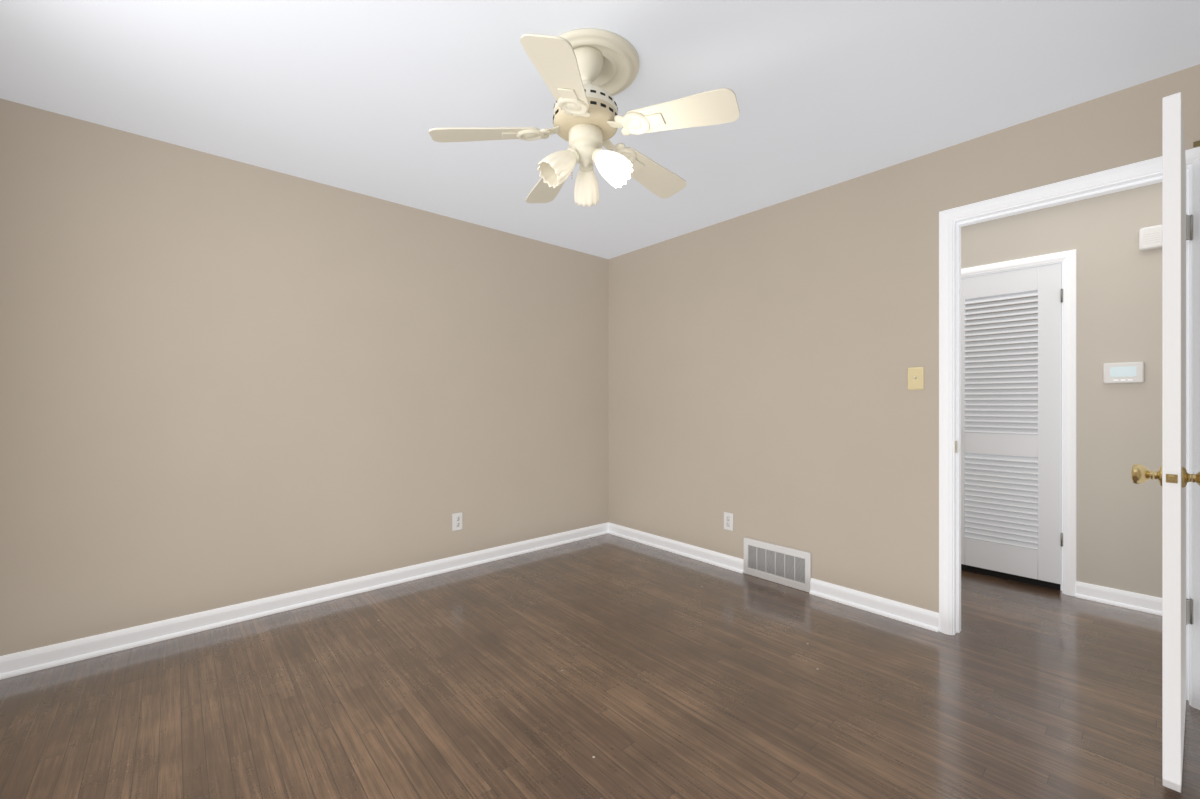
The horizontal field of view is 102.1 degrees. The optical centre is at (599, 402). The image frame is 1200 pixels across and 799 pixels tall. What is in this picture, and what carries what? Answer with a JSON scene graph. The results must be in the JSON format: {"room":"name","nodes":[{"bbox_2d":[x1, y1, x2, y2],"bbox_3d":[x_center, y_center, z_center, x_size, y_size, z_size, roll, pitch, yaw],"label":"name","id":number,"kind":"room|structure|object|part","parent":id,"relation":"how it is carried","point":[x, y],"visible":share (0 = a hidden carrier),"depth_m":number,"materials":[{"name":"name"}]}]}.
{"room":"empty bedroom","nodes":[
{"label":"empty bedroom","id":0,"kind":"room"},
{"bbox_2d":[0,98,608,655],"bbox_3d":[-0.595,-0.062,3.752,5.560,2.400,0.120,0,0,-41],"label":"wall","id":1,"kind":"structure","parent":0,"point":[224,382],"depth_m":2.57,"materials":[{"name":"paint"}]},
{"bbox_2d":[0,522,607,679],"bbox_3d":[-1.219,1.094,3.106,3.470,0.088,0.026,0,0,-41],"label":"baseboard","id":2,"kind":"structure","parent":1,"relation":"attached to","point":[31,660],"depth_m":2.56,"materials":[{"name":"white wood"}]},
{"bbox_2d":[452,512,462,530],"bbox_3d":[-0.979,0.816,3.329,0.075,0.120,0.008,0,0,-41],"label":"electrical outlet","id":3,"kind":"object","parent":1,"relation":"attached to","point":[457,521],"visible":1,"depth_m":3.33,"materials":[{"name":"white plastic"}]},
{"bbox_2d":[0,533,1199,798],"bbox_3d":[0.640,1.188,2.348,5.560,0.100,3.860,0,0,-41],"label":"floor","id":4,"kind":"structure","parent":0,"point":[608,665],"depth_m":1.86,"materials":[{"name":"brown wood"}]},
{"bbox_2d":[0,0,1199,258],"bbox_3d":[0.640,-1.312,2.348,5.560,0.100,3.860,0,0,-41],"label":"ceiling","id":5,"kind":"structure","parent":0,"point":[362,96],"depth_m":1.90,"materials":[{"name":"paint"}]},
{"bbox_2d":[429,28,739,206],"bbox_3d":[-0.029,-1.010,1.790,1.022,0.504,1.056,0,0,-41],"label":"fan","id":6,"kind":"object","parent":5,"relation":"hanging from","point":[586,74],"visible":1,"depth_m":1.69,"materials":[{"name":"beige wood"}]},
{"bbox_3d":[-0.403,-0.948,1.714,0.379,0.065,0.136,0,0,-8],"label":"blade","id":7,"kind":"part","parent":6,"relation":"part of","materials":[{"name":"beige wood"}]},
{"bbox_3d":[-0.207,-0.948,2.082,0.136,0.065,0.379,0,0,-26],"label":"blade","id":8,"kind":"part","parent":6,"relation":"part of","materials":[{"name":"beige wood"}]},
{"bbox_3d":[-0.113,-0.948,1.414,0.136,0.065,0.379,0,0,10],"label":"blade","id":9,"kind":"part","parent":6,"relation":"part of","materials":[{"name":"beige wood"}]},
{"bbox_3d":[-0.153,-0.827,1.709,0.141,0.138,0.103,0,0,-41],"label":"lamp shade","id":10,"kind":"part","parent":6,"relation":"part of","materials":[{"name":"beige glass"}]},
{"bbox_2d":[565,146,582,164],"bbox_3d":[-0.092,-0.891,1.742,0.062,0.061,0.056,0,0,-41],"label":"socket","id":11,"kind":"object","parent":6,"relation":"attached to","point":[575,153],"depth_m":1.72,"materials":[{"name":"beige metal"}]},
{"bbox_3d":[-0.070,-0.885,1.805,0.072,0.118,0.030,0,0,-41],"label":"pull chain","id":12,"kind":"part","parent":6,"relation":"part of","materials":[{"name":"beige metal"}]},
{"bbox_2d":[578,153,593,171],"bbox_3d":[-0.051,-0.891,1.813,0.057,0.061,0.059,0,0,-41],"label":"socket","id":13,"kind":"object","parent":6,"relation":"attached to","point":[583,167],"depth_m":1.80,"materials":[{"name":"beige metal"}]},
{"bbox_3d":[-0.051,-0.827,1.883,0.124,0.138,0.130,0,0,-41],"label":"lamp shade","id":14,"kind":"part","parent":6,"relation":"part of","materials":[{"name":"beige glass"}]},
{"bbox_2d":[588,146,605,164],"bbox_3d":[-0.009,-0.891,1.742,0.056,0.061,0.061,0,0,-41],"label":"socket","id":15,"kind":"object","parent":6,"relation":"attached to","point":[594,152],"depth_m":1.72,"materials":[{"name":"beige"}]},
{"bbox_3d":[0.051,-0.827,1.710,0.108,0.138,0.139,0,0,-41],"label":"lamp shade","id":16,"kind":"part","parent":6,"relation":"part of","materials":[{"name":"white glass"}]},
{"bbox_3d":[0.203,-0.948,2.010,0.379,0.065,0.136,0,0,-44],"label":"blade","id":17,"kind":"part","parent":6,"relation":"part of","materials":[{"name":"beige wood"}]},
{"bbox_3d":[0.261,-0.948,1.597,0.379,0.065,0.136,0,0,28],"label":"blade","id":18,"kind":"part","parent":6,"relation":"part of","materials":[{"name":"beige wood"}]},
{"bbox_2d":[609,64,1199,612],"bbox_3d":[1.315,-0.062,2.942,0.120,2.400,3.620,0,0,-41],"label":"wall","id":19,"kind":"structure","parent":0,"point":[763,360],"depth_m":2.87,"materials":[{"name":"paint"}]},
{"bbox_2d":[608,522,743,573],"bbox_3d":[0.528,1.094,3.726,0.026,0.088,1.303,0,0,-41],"label":"baseboard","id":20,"kind":"structure","parent":19,"relation":"attached to","point":[725,561],"depth_m":3.64,"materials":[{"name":"white wood"}]},
{"bbox_2d":[724,512,732,530],"bbox_3d":[0.884,0.816,3.336,0.008,0.120,0.075,0,0,-41],"label":"electrical outlet","id":21,"kind":"object","parent":19,"relation":"attached to","point":[728,521],"visible":1,"depth_m":3.33,"materials":[{"name":"white plastic"}]},
{"bbox_2d":[744,537,810,592],"bbox_3d":[1.112,1.018,3.070,0.016,0.240,0.453,0,0,-41],"label":"air vent","id":22,"kind":"object","parent":19,"relation":"in","point":[785,566],"visible":0.96,"depth_m":3.05,"materials":[{"name":"white metal"}]},
{"bbox_2d":[748,545,805,583],"bbox_3d":[1.111,1.017,3.070,0.010,0.150,0.385,0,0,-41],"label":"grille","id":23,"kind":"object","parent":22,"relation":"attached to","point":[785,566],"depth_m":3.06,"materials":[{"name":"white metal"}]},
{"bbox_2d":[809,578,938,631],"bbox_3d":[1.471,1.094,2.654,0.026,0.088,0.647,0,0,-41],"label":"baseboard","id":24,"kind":"structure","parent":19,"relation":"attached to","point":[920,617],"depth_m":2.62,"materials":[{"name":"white wood"}]},
{"bbox_2d":[908,367,923,389],"bbox_3d":[1.619,-0.125,2.490,0.021,0.115,0.070,0,0,-41],"label":"light switch","id":25,"kind":"object","parent":19,"relation":"attached to","point":[915,378],"visible":1,"depth_m":2.49,"materials":[{"name":"yellow plastic"}]},
{"bbox_2d":[939,147,1199,709],"bbox_3d":[2.022,0.093,2.139,0.154,2.089,0.853,0,0,-41],"label":"door frame","id":26,"kind":"structure","parent":19,"relation":"attached to","point":[952,221],"depth_m":2.19,"materials":[{"name":"white wood"}]},
{"bbox_2d":[1131,92,1199,792],"bbox_3d":[1.916,0.113,1.612,0.732,1.991,0.165,0,0,-39],"label":"door","id":27,"kind":"structure","parent":19,"relation":"in","point":[1173,432],"depth_m":1.39,"materials":[{"name":"white wood"}]},
{"bbox_3d":[1.670,0.217,1.414,0.100,0.062,0.165,0,0,-39],"label":"door knobs","id":28,"kind":"part","parent":27,"relation":"part of","materials":[{"name":"gold metal"}]},
{"bbox_3d":[2.194,0.062,1.818,0.040,1.534,0.039,0,0,-39],"label":"door hinges","id":29,"kind":"part","parent":27,"relation":"part of","materials":[{"name":"silver metal"}]},
{"bbox_2d":[1193,140,1199,146],"bbox_3d":[2.231,-0.950,1.778,0.043,0.053,0.067,0,0,-41],"label":"hook","id":30,"kind":"object","parent":19,"relation":"attached to","point":[1196,143],"visible":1,"depth_m":1.81,"materials":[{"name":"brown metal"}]},
{"bbox_2d":[961,296,1060,590],"bbox_3d":[2.897,-0.062,3.405,0.775,2.400,1.284,0,0,-41],"label":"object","id":31,"kind":"structure","parent":0,"point":[1046,584],"depth_m":3.54,"materials":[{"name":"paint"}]},
{"bbox_2d":[961,182,1161,597],"bbox_3d":[2.156,-0.062,3.682,0.120,2.400,3.620,0,0,-41],"label":"wall","id":32,"kind":"structure","parent":0,"point":[1118,425],"depth_m":2.75,"materials":[{"name":"paint"}]},
{"bbox_2d":[961,263,1061,583],"bbox_3d":[2.562,0.126,3.111,0.099,1.927,0.578,0,0,-41],"label":"closet door","id":33,"kind":"structure","parent":32,"relation":"in","point":[1011,491],"depth_m":3.08,"materials":[{"name":"white wood"}]},
{"bbox_2d":[961,249,1075,595],"bbox_3d":[2.610,0.118,3.153,0.137,2.040,0.706,0,0,-41],"label":"trim","id":34,"kind":"structure","parent":32,"relation":"attached to","point":[1067,259],"depth_m":2.87,"materials":[{"name":"white wood"}]},
{"bbox_2d":[1060,289,1062,546],"bbox_3d":[2.773,0.088,2.897,0.031,1.543,0.034,0,0,-41],"label":"closet door hinges","id":35,"kind":"object","parent":32,"relation":"attached to","point":[1061,301],"visible":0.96,"depth_m":2.89,"materials":[{"name":"silver metal"}]},
{"bbox_2d":[1076,581,1161,615],"bbox_3d":[3.046,1.094,2.560,0.026,0.088,0.760,0,0,-41],"label":"baseboard","id":36,"kind":"structure","parent":32,"relation":"attached to","point":[1116,597],"depth_m":2.71,"materials":[{"name":"white wood"}]},
{"bbox_2d":[1103,362,1143,383],"bbox_3d":[2.920,-0.167,2.704,0.026,0.116,0.154,0,0,-41],"label":"thermostat","id":37,"kind":"object","parent":32,"relation":"attached to","point":[1127,372],"visible":1,"depth_m":2.69,"materials":[{"name":"white plastic"}]},
{"bbox_2d":[1139,225,1161,250],"bbox_3d":[2.985,-0.892,2.622,0.037,0.124,0.092,0,0,-41],"label":"door chime","id":38,"kind":"object","parent":32,"relation":"attached to","point":[1150,237],"visible":0.85,"depth_m":2.61,"materials":[{"name":"white plastic"}]}
]}

